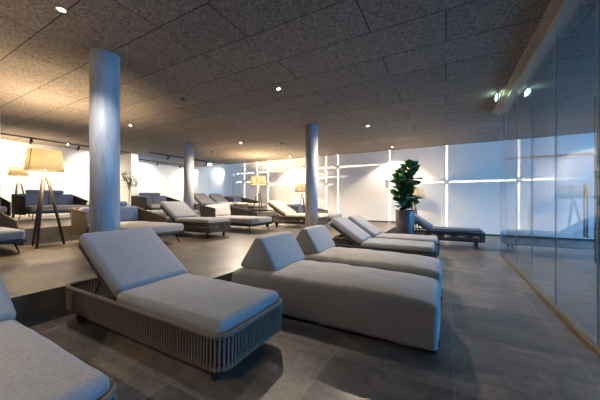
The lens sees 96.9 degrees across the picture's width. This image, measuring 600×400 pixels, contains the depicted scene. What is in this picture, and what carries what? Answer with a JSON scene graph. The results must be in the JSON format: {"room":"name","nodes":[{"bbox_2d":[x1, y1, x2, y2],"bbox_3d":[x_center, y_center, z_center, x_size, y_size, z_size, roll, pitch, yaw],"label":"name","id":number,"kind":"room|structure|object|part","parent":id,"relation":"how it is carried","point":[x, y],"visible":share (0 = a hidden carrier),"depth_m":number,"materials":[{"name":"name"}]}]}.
{"room":"spa","nodes":[
{"label":"spa","id":0,"kind":"room"},
{"bbox_2d":[0,139,88,216],"bbox_3d":[-9.902,-0.365,7.106,0.200,3.030,9.330,0,0,29],"label":"wall","id":1,"kind":"structure","parent":0,"point":[75,178],"depth_m":9.09,"materials":[{"name":"paint"}]},
{"bbox_2d":[120,153,137,203],"bbox_3d":[-7.207,-0.365,11.102,1.080,3.030,0.270,0,0,29],"label":"wall","id":2,"kind":"structure","parent":0,"point":[128,162],"depth_m":10.89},
{"bbox_2d":[138,162,183,210],"bbox_3d":[-7.601,-0.365,13.794,0.200,3.030,4.070,0,0,29],"label":"wall","id":3,"kind":"structure","parent":0,"point":[166,180],"depth_m":14.08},
{"bbox_2d":[0,0,599,166],"bbox_3d":[-0.223,-1.980,4.269,22.500,0.200,14.070,0,0,29],"label":"ceiling","id":4,"kind":"structure","parent":0,"point":[417,73],"depth_m":3.86,"materials":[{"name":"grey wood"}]},
{"bbox_2d":[55,6,67,12],"bbox_3d":[-2.356,-1.878,2.628,0.092,0.004,0.092,0,0,29],"label":"recessed light","id":5,"kind":"object","parent":4,"relation":"in","point":[56,7],"visible":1,"depth_m":2.63,"materials":[{"name":"white metal"}]},
{"bbox_2d":[0,133,128,152],"bbox_3d":[-7.928,-1.777,8.315,0.159,0.205,4.950,0,0,29],"label":"track light","id":6,"kind":"object","parent":4,"relation":"attached to","point":[30,138],"visible":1,"depth_m":8.26,"materials":[{"name":"black metal"}]},
{"bbox_2d":[138,159,183,167],"bbox_3d":[-6.838,-1.777,13.107,0.159,0.205,3.400,0,0,29],"label":"track light","id":7,"kind":"object","parent":4,"relation":"attached to","point":[138,159],"visible":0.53,"depth_m":12.94,"materials":[{"name":"black metal"}]},
{"bbox_2d":[149,152,216,164],"bbox_3d":[-5.069,-1.777,11.965,0.159,0.205,3.500,0,0,29],"label":"track light","id":8,"kind":"object","parent":4,"relation":"attached to","point":[168,157],"visible":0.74,"depth_m":11.34,"materials":[{"name":"black metal"}]},
{"bbox_2d":[495,92,499,101],"bbox_3d":[3.459,-1.817,4.660,0.038,0.125,0.200,0,0,29],"label":"exit sign","id":9,"kind":"object","parent":4,"relation":"hanging from","point":[497,96],"visible":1,"depth_m":4.62,"materials":[{"name":"white plastic"}]},
{"bbox_2d":[493,0,579,114],"bbox_3d":[1.743,-1.837,1.171,0.190,0.085,10.130,0,0,29],"label":"trim","id":10,"kind":"structure","parent":4,"relation":"attached to","point":[558,12],"depth_m":3.13,"materials":[{"name":"beige"}]},
{"bbox_2d":[29,232,599,399],"bbox_3d":[-0.136,1.250,4.221,22.300,0.200,13.670,0,0,29],"label":"floor","id":11,"kind":"structure","parent":0,"point":[500,339],"depth_m":2.01,"materials":[{"name":"tile"}]},
{"bbox_2d":[0,275,116,399],"bbox_3d":[-1.805,0.726,1.304,2.060,0.848,0.730,0,0,29],"label":"sun lounger","id":12,"kind":"object","parent":11,"relation":"on","point":[32,366],"visible":1,"depth_m":1.13,"materials":[{"name":"grey fabric"}]},
{"bbox_2d":[0,275,15,321],"bbox_3d":[-2.203,0.547,1.523,0.683,0.490,0.673,0,0,29],"label":"cushion","id":13,"kind":"object","parent":12,"relation":"on","point":[7,311],"depth_m":1.65,"materials":[{"name":"grey fabric"}]},
{"bbox_2d":[0,320,109,399],"bbox_3d":[-1.441,0.792,1.104,1.153,0.154,0.675,0,0,29],"label":"seat cushion","id":14,"kind":"object","parent":12,"relation":"on","point":[32,367],"depth_m":1.12,"materials":[{"name":"grey fabric"}]},
{"bbox_3d":[-1.805,0.805,1.304,2.060,0.028,0.730,0,0,29],"label":"rail","id":15,"kind":"part","parent":12,"relation":"part of","materials":[{"name":"fabric"}]},
{"bbox_2d":[65,227,282,381],"bbox_3d":[-1.175,0.726,2.328,2.060,0.848,0.730,0,0,29],"label":"sun lounger","id":16,"kind":"object","parent":11,"relation":"on","point":[151,295],"visible":1,"depth_m":2.03,"materials":[{"name":"fabric"}]},
{"bbox_3d":[-1.597,0.624,2.559,0.656,0.438,0.640,0,0,29],"label":"backrest frame","id":17,"kind":"part","parent":16,"relation":"part of","materials":[{"name":"grey metal"}]},
{"bbox_2d":[79,227,186,296],"bbox_3d":[-1.573,0.547,2.546,0.683,0.490,0.673,0,0,29],"label":"cushion","id":18,"kind":"object","parent":16,"relation":"on","point":[122,261],"depth_m":2.41,"materials":[{"name":"grey fabric"}]},
{"bbox_3d":[-1.175,0.805,2.328,2.060,0.028,0.730,0,0,29],"label":"rail","id":19,"kind":"part","parent":16,"relation":"part of","materials":[{"name":"grey wicker"}]},
{"bbox_3d":[-1.175,1.000,2.328,1.970,0.016,0.640,0,0,29],"label":"board","id":20,"kind":"part","parent":16,"relation":"part of","materials":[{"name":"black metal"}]},
{"bbox_3d":[-1.175,1.005,2.328,2.034,0.024,0.704,0,0,29],"label":"rail","id":21,"kind":"part","parent":16,"relation":"part of","materials":[{"name":"grey wicker"}]},
{"bbox_2d":[117,273,278,340],"bbox_3d":[-0.811,0.792,2.127,1.153,0.154,0.675,0,0,29],"label":"seat cushion","id":22,"kind":"object","parent":16,"relation":"on","point":[211,306],"depth_m":1.93,"materials":[{"name":"grey fabric"}]},
{"bbox_3d":[-0.542,1.079,1.706,0.038,0.142,0.038,0,0,29],"label":"leg","id":23,"kind":"part","parent":16,"relation":"part of","materials":[{"name":"black metal"}]},
{"bbox_2d":[0,219,395,327],"bbox_3d":[-4.694,0.999,6.723,11.900,0.302,13.670,0,0,29],"label":"platform","id":24,"kind":"object","parent":11,"relation":"on","point":[34,280],"visible":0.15,"depth_m":3.55,"materials":[{"name":"stone"}]},
{"bbox_2d":[0,211,26,252],"bbox_3d":[-5.432,0.438,4.191,1.796,0.829,1.252,0,0,29],"label":"lounge sofa","id":25,"kind":"object","parent":24,"relation":"on","point":[10,233],"visible":1,"depth_m":4.22,"materials":[{"name":"grey fabric"}]},
{"bbox_2d":[0,227,24,240],"bbox_3d":[-5.381,0.550,4.163,1.681,0.182,1.138,0,0,29],"label":"seat cushion","id":26,"kind":"object","parent":25,"relation":"on","point":[6,233],"depth_m":4.15,"materials":[{"name":"fabric"}]},
{"bbox_3d":[-5.429,0.653,4.189,1.730,0.050,1.160,0,0,29],"label":"seat","id":27,"kind":"part","parent":25,"relation":"part of","materials":[{"name":"fabric"}]},
{"bbox_2d":[23,148,64,248],"bbox_3d":[-4.685,-0.030,4.891,0.555,1.764,0.562,0,0,29],"label":"floor lamp","id":28,"kind":"object","parent":24,"relation":"on","point":[42,160],"visible":0.99,"depth_m":4.79,"materials":[{"name":"fabric"}]},
{"bbox_3d":[-4.822,0.167,4.913,0.300,1.369,0.056,0,0,11],"label":"leg","id":29,"kind":"part","parent":28,"relation":"part of","materials":[{"name":"brown wood"}]},
{"bbox_3d":[-4.640,0.167,4.757,0.056,1.369,0.300,0,0,-19],"label":"leg","id":30,"kind":"part","parent":28,"relation":"part of","materials":[{"name":"brown wood"}]},
{"bbox_3d":[-4.686,-0.725,4.888,0.555,0.375,0.555,0,0,29],"label":"lamp shade","id":31,"kind":"part","parent":28,"relation":"part of","materials":[{"name":"fabric"}]},
{"bbox_3d":[-4.596,0.167,4.993,0.056,1.369,0.300,0,0,41],"label":"leg","id":32,"kind":"part","parent":28,"relation":"part of","materials":[{"name":"brown wood"}]},
{"bbox_2d":[89,48,119,267],"bbox_3d":[-2.530,-0.516,3.454,0.324,2.728,0.324,0,0,29],"label":"column","id":33,"kind":"structure","parent":24,"relation":"on","point":[104,65],"depth_m":3.33,"materials":[{"name":"paint"}]},
{"bbox_2d":[71,201,184,241],"bbox_3d":[-3.376,0.438,5.298,1.796,0.829,1.252,0,0,29],"label":"lounge sofa","id":34,"kind":"object","parent":24,"relation":"on","point":[131,217],"visible":0.54,"depth_m":5.19,"materials":[{"name":"grey fabric"}]},
{"bbox_3d":[-4.186,0.432,5.046,0.605,0.560,0.032,0,0,29],"label":"rope arm","id":35,"kind":"part","parent":34,"relation":"part of"},
{"bbox_2d":[79,207,88,223],"bbox_3d":[-4.150,0.319,5.408,0.210,0.363,0.565,0,0,29],"label":"cushion","id":36,"kind":"object","parent":34,"relation":"on","point":[86,209],"depth_m":5.22,"materials":[{"name":"fabric"}]},
{"bbox_2d":[120,206,138,221],"bbox_3d":[-3.884,0.318,5.891,0.213,0.363,0.564,0,0,29],"label":"cushion","id":37,"kind":"object","parent":34,"relation":"on","point":[127,213],"depth_m":5.89,"materials":[{"name":"fabric"}]},
{"bbox_2d":[88,221,183,233],"bbox_3d":[-3.325,0.550,5.270,1.681,0.182,1.138,0,0,29],"label":"seat cushion","id":38,"kind":"object","parent":34,"relation":"on","point":[159,227],"depth_m":5.07,"materials":[{"name":"grey fabric"}]},
{"bbox_3d":[-3.373,0.653,5.296,1.730,0.050,1.160,0,0,29],"label":"seat","id":39,"kind":"part","parent":34,"relation":"part of","materials":[{"name":"fabric"}]},
{"bbox_2d":[13,210,278,245],"bbox_3d":[-7.083,0.689,8.034,6.450,0.318,13.670,0,0,29],"label":"platform","id":40,"kind":"object","parent":24,"relation":"on","point":[49,230],"visible":0.36,"depth_m":5.53,"materials":[{"name":"wood"}]},
{"bbox_2d":[0,197,10,215],"bbox_3d":[-7.855,0.119,6.136,1.165,0.829,1.392,0,0,29],"label":"lounge sofa","id":41,"kind":"object","parent":40,"relation":"on","point":[5,206],"visible":0.79,"depth_m":6.52,"materials":[{"name":"wicker"}]},
{"bbox_2d":[0,206,6,212],"bbox_3d":[-7.804,0.232,6.108,1.048,0.180,1.279,0,0,29],"label":"seat cushion","id":42,"kind":"object","parent":41,"relation":"on","point":[3,209],"depth_m":6.37,"materials":[{"name":"grey fabric"}]},
{"bbox_2d":[7,166,29,217],"bbox_3d":[-8.486,-0.234,8.034,0.465,1.534,0.476,0,0,29],"label":"floor lamp","id":43,"kind":"object","parent":40,"relation":"on","point":[18,171],"visible":0.86,"depth_m":7.94,"materials":[{"name":"fabric"}]},
{"bbox_3d":[-8.439,-0.087,7.912,0.049,1.239,0.261,0,0,-23],"label":"leg","id":44,"kind":"part","parent":43,"relation":"part of","materials":[{"name":"brown wood"}]},
{"bbox_3d":[-8.486,-0.863,8.023,0.457,0.277,0.457,0,0,29],"label":"lamp shade","id":45,"kind":"part","parent":43,"relation":"part of","materials":[{"name":"fabric"}]},
{"bbox_3d":[-8.408,-0.087,8.115,0.049,1.239,0.261,0,0,41],"label":"leg","id":46,"kind":"part","parent":43,"relation":"part of","materials":[{"name":"brown wood"}]},
{"bbox_2d":[11,190,87,220],"bbox_3d":[-7.051,0.119,7.600,1.165,0.829,1.392,0,0,29],"label":"lounge sofa","id":47,"kind":"object","parent":40,"relation":"on","point":[21,204],"visible":0.79,"depth_m":7.43,"materials":[{"name":"grey fabric"}]},
{"bbox_3d":[-7.456,0.114,7.047,0.975,0.560,0.032,0,0,29],"label":"rope arm","id":48,"kind":"part","parent":47,"relation":"part of"},
{"bbox_2d":[17,194,47,204],"bbox_3d":[-7.566,0.000,7.529,0.210,0.365,0.636,0,0,29],"label":"cushion","id":49,"kind":"object","parent":47,"relation":"on","point":[31,199],"depth_m":7.48,"materials":[{"name":"fabric"}]},
{"bbox_3d":[-7.048,0.335,7.599,1.100,0.050,1.300,0,0,29],"label":"seat","id":50,"kind":"part","parent":47,"relation":"part of","materials":[{"name":"fabric"}]},
{"bbox_2d":[26,205,87,211],"bbox_3d":[-7.000,0.232,7.572,1.048,0.180,1.279,0,0,29],"label":"seat cushion","id":51,"kind":"object","parent":47,"relation":"on","point":[29,208],"depth_m":7.23,"materials":[{"name":"grey fabric"}]},
{"bbox_2d":[47,194,73,204],"bbox_3d":[-7.266,-0.001,8.073,0.213,0.364,0.634,0,0,29],"label":"cushion","id":52,"kind":"object","parent":47,"relation":"on","point":[60,199],"depth_m":8.04,"materials":[{"name":"fabric"}]},
{"bbox_2d":[121,171,138,205],"bbox_3d":[-6.610,-0.310,10.306,0.712,1.680,0.764,0,0,-12],"label":"potted tree","id":53,"kind":"object","parent":40,"relation":"on","point":[130,183],"visible":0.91,"depth_m":10.26,"materials":[{"name":"green plant"}]},
{"bbox_2d":[131,192,178,211],"bbox_3d":[-5.535,0.119,10.362,1.165,0.829,1.392,0,0,29],"label":"lounge sofa","id":54,"kind":"object","parent":40,"relation":"on","point":[144,200],"visible":0.67,"depth_m":10.03,"materials":[{"name":"fabric"}]},
{"bbox_3d":[-5.941,0.114,9.809,0.975,0.560,0.032,0,0,29],"label":"rope arm","id":55,"kind":"part","parent":54,"relation":"part of"},
{"bbox_2d":[136,195,151,203],"bbox_3d":[-6.051,0.000,10.290,0.210,0.365,0.636,0,0,29],"label":"cushion","id":56,"kind":"object","parent":54,"relation":"on","point":[149,197],"depth_m":10.38,"materials":[{"name":"fabric"}]},
{"bbox_2d":[147,204,160,208],"bbox_3d":[-5.484,0.232,10.333,1.048,0.180,1.279,0,0,29],"label":"seat cushion","id":57,"kind":"object","parent":54,"relation":"on","point":[149,206],"depth_m":9.67,"materials":[{"name":"grey fabric"}]},
{"bbox_2d":[151,196,166,203],"bbox_3d":[-5.751,-0.001,10.834,0.213,0.364,0.634,0,0,29],"label":"cushion","id":58,"kind":"object","parent":54,"relation":"on","point":[154,199],"depth_m":10.71,"materials":[{"name":"fabric"}]},
{"bbox_2d":[184,143,193,210],"bbox_3d":[-3.739,-0.675,8.942,0.324,2.410,0.324,0,0,29],"label":"column","id":59,"kind":"structure","parent":40,"relation":"on","point":[188,147],"depth_m":8.80,"materials":[{"name":"paint"}]},
{"bbox_2d":[194,193,233,211],"bbox_3d":[-3.727,0.123,11.000,2.060,0.813,0.730,0,0,29],"label":"sun lounger","id":60,"kind":"object","parent":40,"relation":"on","point":[201,198],"visible":0.61,"depth_m":10.89,"materials":[{"name":"grey fabric"}]},
{"bbox_2d":[194,193,212,203],"bbox_3d":[-4.092,-0.056,11.201,0.612,0.454,0.673,0,0,29],"label":"cushion","id":61,"kind":"object","parent":60,"relation":"on","point":[201,198],"depth_m":11.07,"materials":[{"name":"grey fabric"}]},
{"bbox_3d":[-3.727,0.185,11.000,2.060,0.028,0.730,0,0,29],"label":"rail","id":62,"kind":"part","parent":60,"relation":"part of","materials":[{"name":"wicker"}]},
{"bbox_2d":[201,202,232,205],"bbox_3d":[-3.363,0.172,10.800,1.153,0.154,0.675,0,0,29],"label":"seat cushion","id":63,"kind":"object","parent":60,"relation":"on","point":[202,203],"depth_m":10.59,"materials":[{"name":"grey fabric"}]},
{"bbox_2d":[208,194,247,208],"bbox_3d":[-3.294,0.123,11.789,2.060,0.813,0.730,0,0,29],"label":"sun lounger","id":64,"kind":"object","parent":40,"relation":"on","point":[215,197],"visible":0.48,"depth_m":11.69,"materials":[{"name":"grey fabric"}]},
{"bbox_2d":[209,194,227,201],"bbox_3d":[-3.659,-0.056,11.990,0.612,0.454,0.673,0,0,29],"label":"cushion","id":65,"kind":"object","parent":64,"relation":"on","point":[215,197],"depth_m":11.84,"materials":[{"name":"grey fabric"}]},
{"bbox_2d":[227,202,247,205],"bbox_3d":[-2.930,0.172,11.589,1.153,0.154,0.675,0,0,29],"label":"seat cushion","id":66,"kind":"object","parent":64,"relation":"on","point":[235,203],"depth_m":11.21,"materials":[{"name":"grey fabric"}]},
{"bbox_2d":[224,196,266,211],"bbox_3d":[-2.534,0.175,12.547,1.815,0.718,1.052,0,0,29],"label":"lounge sofa","id":67,"kind":"object","parent":40,"relation":"on","point":[250,202],"visible":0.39,"depth_m":12.49,"materials":[{"name":"grey fabric"}]},
{"bbox_3d":[-3.317,0.114,12.395,0.575,0.560,0.032,0,0,29],"label":"rope arm","id":68,"kind":"part","parent":67,"relation":"part of"},
{"bbox_2d":[227,196,241,201],"bbox_3d":[-3.184,-0.001,12.905,0.210,0.366,0.916,0,0,29],"label":"cushion","id":69,"kind":"object","parent":67,"relation":"on","point":[236,198],"depth_m":12.89,"materials":[{"name":"fabric"}]},
{"bbox_2d":[247,203,266,206],"bbox_3d":[-2.483,0.232,12.520,1.700,0.181,0.938,0,0,29],"label":"seat cushion","id":70,"kind":"object","parent":67,"relation":"on","point":[249,204],"depth_m":11.90,"materials":[{"name":"grey fabric"}]},
{"bbox_2d":[250,176,266,212],"bbox_3d":[-1.764,-0.234,11.292,0.692,1.535,0.692,0,0,29],"label":"floor lamp","id":71,"kind":"object","parent":40,"relation":"on","point":[255,180],"visible":0.97,"depth_m":11.11,"materials":[{"name":"fabric"}]},
{"bbox_3d":[-1.764,-0.830,11.292,0.692,0.343,0.692,0,0,29],"label":"lamp shade","id":72,"kind":"part","parent":71,"relation":"part of","materials":[{"name":"fabric"}]},
{"bbox_2d":[160,201,230,238],"bbox_3d":[-2.669,0.442,6.484,2.060,0.813,0.730,0,0,29],"label":"sun lounger","id":73,"kind":"object","parent":24,"relation":"on","point":[180,212],"visible":0.86,"depth_m":6.20,"materials":[{"name":"grey fabric"}]},
{"bbox_3d":[-3.059,0.338,6.698,0.583,0.404,0.640,0,0,29],"label":"backrest frame","id":74,"kind":"part","parent":73,"relation":"part of","materials":[{"name":"fabric"}]},
{"bbox_2d":[160,201,197,219],"bbox_3d":[-3.034,0.262,6.685,0.612,0.454,0.673,0,0,29],"label":"cushion","id":75,"kind":"object","parent":73,"relation":"on","point":[175,210],"depth_m":6.55,"materials":[{"name":"grey fabric"}]},
{"bbox_3d":[-2.669,0.503,6.484,2.060,0.028,0.730,0,0,29],"label":"rail","id":76,"kind":"part","parent":73,"relation":"part of","materials":[{"name":"wicker"}]},
{"bbox_2d":[175,217,229,224],"bbox_3d":[-2.305,0.490,6.284,1.153,0.154,0.675,0,0,29],"label":"seat cushion","id":77,"kind":"object","parent":73,"relation":"on","point":[182,220],"depth_m":6.02,"materials":[{"name":"grey fabric"}]},
{"bbox_3d":[-2.669,0.698,6.484,1.970,0.016,0.640,0,0,29],"label":"board","id":78,"kind":"part","parent":73,"relation":"part of","materials":[{"name":"black metal"}]},
{"bbox_2d":[201,204,271,232],"bbox_3d":[-1.785,0.493,7.573,1.815,0.718,1.052,0,0,29],"label":"lounge sofa","id":79,"kind":"object","parent":24,"relation":"on","point":[241,217],"visible":0.8,"depth_m":7.46,"materials":[{"name":"grey fabric"}]},
{"bbox_3d":[-2.568,0.432,7.421,0.575,0.560,0.032,0,0,29],"label":"rope arm","id":80,"kind":"part","parent":79,"relation":"part of"},
{"bbox_2d":[206,204,230,215],"bbox_3d":[-2.435,0.318,7.930,0.210,0.366,0.916,0,0,29],"label":"cushion","id":81,"kind":"object","parent":79,"relation":"on","point":[225,209],"depth_m":7.95,"materials":[{"name":"white fabric"}]},
{"bbox_2d":[216,215,271,223],"bbox_3d":[-1.734,0.550,7.546,1.700,0.181,0.938,0,0,29],"label":"seat cushion","id":82,"kind":"object","parent":79,"relation":"on","point":[235,219],"depth_m":7.11,"materials":[{"name":"grey fabric"}]},
{"bbox_3d":[-1.782,0.653,7.571,1.750,0.050,0.960,0,0,29],"label":"seat","id":83,"kind":"part","parent":79,"relation":"part of","materials":[{"name":"fabric"}]},
{"bbox_2d":[263,201,328,226],"bbox_3d":[-0.157,0.434,8.277,2.060,0.828,0.730,0,0,29],"label":"sun lounger","id":84,"kind":"object","parent":24,"relation":"on","point":[289,214],"visible":0.88,"depth_m":8.14,"materials":[{"name":"fabric"}]},
{"bbox_2d":[268,201,295,215],"bbox_3d":[-0.563,0.255,8.500,0.694,0.470,0.673,0,0,29],"label":"cushion","id":85,"kind":"object","parent":84,"relation":"on","point":[278,206],"depth_m":8.31,"materials":[{"name":"beige fabric"}]},
{"bbox_3d":[-0.157,0.503,8.277,2.060,0.028,0.730,0,0,29],"label":"rail","id":86,"kind":"part","parent":84,"relation":"part of","materials":[{"name":"fabric"}]},
{"bbox_3d":[-0.157,0.698,8.277,1.970,0.016,0.640,0,0,29],"label":"board","id":87,"kind":"part","parent":84,"relation":"part of","materials":[{"name":"black metal"}]},
{"bbox_2d":[286,213,327,218],"bbox_3d":[0.207,0.490,8.076,1.153,0.154,0.675,0,0,29],"label":"seat cushion","id":88,"kind":"object","parent":84,"relation":"on","point":[288,215],"depth_m":7.88,"materials":[{"name":"beige fabric"}]},
{"bbox_2d":[295,184,304,204],"bbox_3d":[0.110,0.084,11.381,0.692,1.535,0.692,0,0,29],"label":"floor lamp","id":89,"kind":"object","parent":24,"relation":"on","point":[299,187],"visible":0.7,"depth_m":11.12,"materials":[{"name":"fabric"}]},
{"bbox_3d":[0.110,-0.512,11.381,0.692,0.343,0.692,0,0,29],"label":"lamp shade","id":90,"kind":"part","parent":89,"relation":"part of","materials":[{"name":"fabric"}]},
{"bbox_2d":[305,124,317,226],"bbox_3d":[0.294,-0.516,6.729,0.324,2.728,0.324,0,0,29],"label":"column","id":91,"kind":"structure","parent":24,"relation":"on","point":[311,130],"depth_m":6.59,"materials":[{"name":"paint"}]},
{"bbox_2d":[286,204,341,222],"bbox_3d":[0.485,0.493,9.339,1.815,0.718,1.052,0,0,29],"label":"sun lounger","id":92,"kind":"object","parent":24,"relation":"on","point":[298,208],"visible":0.36,"depth_m":9.21,"materials":[{"name":"fabric"}]},
{"bbox_3d":[-0.299,0.432,9.187,0.575,0.560,0.032,0,0,29],"label":"rope arm","id":93,"kind":"part","parent":92,"relation":"part of"},
{"bbox_2d":[288,204,302,212],"bbox_3d":[-0.165,0.318,9.696,0.210,0.366,0.916,0,0,29],"label":"cushion","id":94,"kind":"object","parent":92,"relation":"on","point":[300,206],"depth_m":9.78,"materials":[{"name":"fabric"}]},
{"bbox_2d":[318,213,341,218],"bbox_3d":[0.535,0.550,9.312,1.700,0.181,0.938,0,0,29],"label":"seat cushion","id":95,"kind":"object","parent":92,"relation":"on","point":[331,215],"depth_m":8.85,"materials":[{"name":"grey fabric"}]},
{"bbox_2d":[232,231,440,352],"bbox_3d":[0.313,0.773,2.774,2.052,0.754,0.820,0,0,29],"label":"daybed","id":96,"kind":"object","parent":11,"relation":"on","point":[401,308],"visible":0.89,"depth_m":2.38,"materials":[{"name":"grey fabric"}]},
{"bbox_2d":[296,225,442,301],"bbox_3d":[0.813,0.773,3.686,2.052,0.754,0.820,0,0,29],"label":"daybed","id":97,"kind":"object","parent":11,"relation":"on","point":[315,242],"visible":0.53,"depth_m":3.46,"materials":[{"name":"grey fabric"}]},
{"bbox_2d":[329,217,437,257],"bbox_3d":[1.335,0.744,4.822,2.060,0.813,0.730,0,0,29],"label":"sun lounger","id":98,"kind":"object","parent":11,"relation":"on","point":[344,226],"visible":0.67,"depth_m":4.61,"materials":[{"name":"fabric"}]},
{"bbox_3d":[0.945,0.640,5.037,0.583,0.404,0.640,0,0,29],"label":"backrest frame","id":99,"kind":"part","parent":98,"relation":"part of","materials":[{"name":"fabric"}]},
{"bbox_2d":[331,217,370,244],"bbox_3d":[0.970,0.564,5.023,0.612,0.454,0.673,0,0,29],"label":"cushion","id":100,"kind":"object","parent":98,"relation":"on","point":[353,233],"depth_m":4.82,"materials":[{"name":"grey fabric"}]},
{"bbox_3d":[1.335,0.805,4.822,2.060,0.028,0.730,0,0,29],"label":"rail","id":101,"kind":"part","parent":98,"relation":"part of","materials":[{"name":"wicker"}]},
{"bbox_2d":[361,238,434,254],"bbox_3d":[1.699,0.792,4.622,1.153,0.154,0.675,0,0,29],"label":"seat cushion","id":102,"kind":"object","parent":98,"relation":"on","point":[381,244],"depth_m":4.39,"materials":[{"name":"grey fabric"}]},
{"bbox_2d":[334,215,439,255],"bbox_3d":[1.776,0.744,5.584,2.060,0.813,0.730,0,0,29],"label":"sun lounger","id":103,"kind":"object","parent":11,"relation":"on","point":[358,220],"visible":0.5,"depth_m":5.43,"materials":[{"name":"grey fabric"}]},
{"bbox_2d":[348,215,381,237],"bbox_3d":[1.411,0.564,5.785,0.612,0.454,0.673,0,0,29],"label":"cushion","id":104,"kind":"object","parent":103,"relation":"on","point":[358,220],"depth_m":5.58,"materials":[{"name":"grey fabric"}]},
{"bbox_3d":[1.776,0.805,5.584,2.060,0.028,0.730,0,0,29],"label":"rail","id":105,"kind":"part","parent":103,"relation":"part of","materials":[{"name":"wicker"}]},
{"bbox_2d":[374,233,437,243],"bbox_3d":[2.140,0.792,5.384,1.153,0.154,0.675,0,0,29],"label":"seat cushion","id":106,"kind":"object","parent":103,"relation":"on","point":[425,238],"depth_m":5.23,"materials":[{"name":"grey fabric"}]},
{"bbox_2d":[395,210,414,234],"bbox_3d":[2.696,0.705,6.825,0.464,0.890,0.464,0,0,29],"label":"pot","id":107,"kind":"object","parent":11,"relation":"on","point":[405,219],"depth_m":6.63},
{"bbox_2d":[388,159,422,234],"bbox_3d":[2.694,0.065,6.803,0.817,2.170,0.817,0,0,44],"label":"fig","id":108,"kind":"object","parent":11,"relation":"on","point":[405,219],"visible":0.98,"depth_m":6.67,"materials":[{"name":"green plant"}]},
{"bbox_2d":[411,188,425,234],"bbox_3d":[3.789,0.386,8.815,0.692,1.535,0.692,0,0,29],"label":"floor lamp","id":109,"kind":"object","parent":11,"relation":"on","point":[420,192],"visible":0.27,"depth_m":8.54,"materials":[{"name":"fabric"}]},
{"bbox_3d":[3.789,-0.210,8.815,0.692,0.343,0.692,0,0,29],"label":"lamp shade","id":110,"kind":"part","parent":109,"relation":"part of","materials":[{"name":"fabric"}]},
{"bbox_2d":[395,214,485,247],"bbox_3d":[3.650,0.744,7.066,2.060,0.813,0.730,0,0,29],"label":"sun lounger","id":111,"kind":"object","parent":11,"relation":"on","point":[454,232],"visible":0.81,"depth_m":6.70,"materials":[{"name":"grey fabric"}]},
{"bbox_2d":[415,214,432,229],"bbox_3d":[3.285,0.564,7.266,0.612,0.454,0.673,0,0,29],"label":"cushion","id":112,"kind":"object","parent":111,"relation":"on","point":[425,225],"depth_m":6.98,"materials":[{"name":"grey fabric"}]},
{"bbox_3d":[3.650,0.805,7.066,2.060,0.028,0.730,0,0,29],"label":"rail","id":113,"kind":"part","parent":111,"relation":"part of","materials":[{"name":"fabric"}]},
{"bbox_3d":[3.650,1.000,7.066,1.970,0.016,0.640,0,0,29],"label":"board","id":114,"kind":"part","parent":111,"relation":"part of","materials":[{"name":"wicker"}]},
{"bbox_2d":[430,226,483,235],"bbox_3d":[4.014,0.792,6.865,1.153,0.154,0.675,0,0,29],"label":"seat cushion","id":115,"kind":"object","parent":111,"relation":"on","point":[443,230],"depth_m":6.63,"materials":[{"name":"grey fabric"}]},
{"bbox_2d":[500,253,599,355],"bbox_3d":[1.795,1.130,1.142,0.072,0.040,10.130,0,0,29],"label":"trim","id":116,"kind":"structure","parent":11,"relation":"on","point":[582,330],"depth_m":2.65,"materials":[{"name":"wood"}]},
{"bbox_2d":[500,114,500,252],"bbox_3d":[4.197,-0.350,5.568,0.011,2.920,0.008,0,0,29],"label":"trim","id":117,"kind":"structure","parent":116,"relation":"on","point":[500,114],"depth_m":5.56,"materials":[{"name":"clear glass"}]},
{"bbox_2d":[505,106,505,257],"bbox_3d":[3.932,-0.350,5.085,0.011,2.920,0.008,0,0,29],"label":"trim","id":118,"kind":"structure","parent":116,"relation":"on","point":[505,106],"depth_m":5.08,"materials":[{"name":"grey metal"}]},
{"bbox_2d":[516,89,516,268],"bbox_3d":[3.509,-0.350,4.314,0.011,2.920,0.008,0,0,29],"label":"trim","id":119,"kind":"structure","parent":116,"relation":"on","point":[516,89],"depth_m":4.31,"materials":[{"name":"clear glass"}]},
{"bbox_2d":[531,65,531,282],"bbox_3d":[3.085,-0.350,3.543,0.011,2.920,0.008,0,0,29],"label":"trim","id":120,"kind":"structure","parent":116,"relation":"on","point":[531,65],"depth_m":3.54,"materials":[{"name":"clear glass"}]},
{"bbox_2d":[555,28,555,306],"bbox_3d":[2.662,-0.350,2.771,0.011,2.920,0.008,0,0,29],"label":"trim","id":121,"kind":"structure","parent":116,"relation":"on","point":[555,28],"depth_m":2.77,"materials":[{"name":"grey metal"}]},
{"bbox_2d":[596,0,598,347],"bbox_3d":[2.238,-0.350,2.000,0.011,2.920,0.008,0,0,29],"label":"trim","id":122,"kind":"structure","parent":116,"relation":"on","point":[597,1],"depth_m":2.00,"materials":[{"name":"grey metal"}]},
{"bbox_2d":[504,97,599,262],"bbox_3d":[4.867,-0.365,5.199,1.410,3.030,0.148,0,0,29],"label":"door","id":123,"kind":"structure","parent":11,"relation":"on","point":[594,152],"depth_m":4.90,"materials":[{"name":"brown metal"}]},
{"bbox_3d":[5.319,0.200,4.952,0.028,1.000,0.148,0,0,29],"label":"handle","id":124,"kind":"part","parent":123,"relation":"part of","materials":[{"name":"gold metal"}]},
{"bbox_2d":[194,133,593,238],"bbox_3d":[3.113,-0.365,10.349,22.500,3.030,0.200,0,0,29],"label":"wall","id":125,"kind":"structure","parent":0,"point":[360,186],"depth_m":8.92,"materials":[{"name":"paint"}]},
{"bbox_2d":[211,175,233,201],"bbox_3d":[-4.159,-0.580,14.192,1.650,1.460,0.060,0,0,29],"label":"wall panel","id":126,"kind":"object","parent":125,"relation":"attached to","point":[223,185],"visible":0.64,"depth_m":14.10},
{"bbox_2d":[233,209,593,240],"bbox_3d":[3.194,0.815,10.184,22.200,0.670,0.012,0,0,29],"label":"baseboard","id":127,"kind":"structure","parent":125,"relation":"attached to","point":[233,209],"depth_m":8.18,"materials":[{"name":"grey metal"}]}
]}

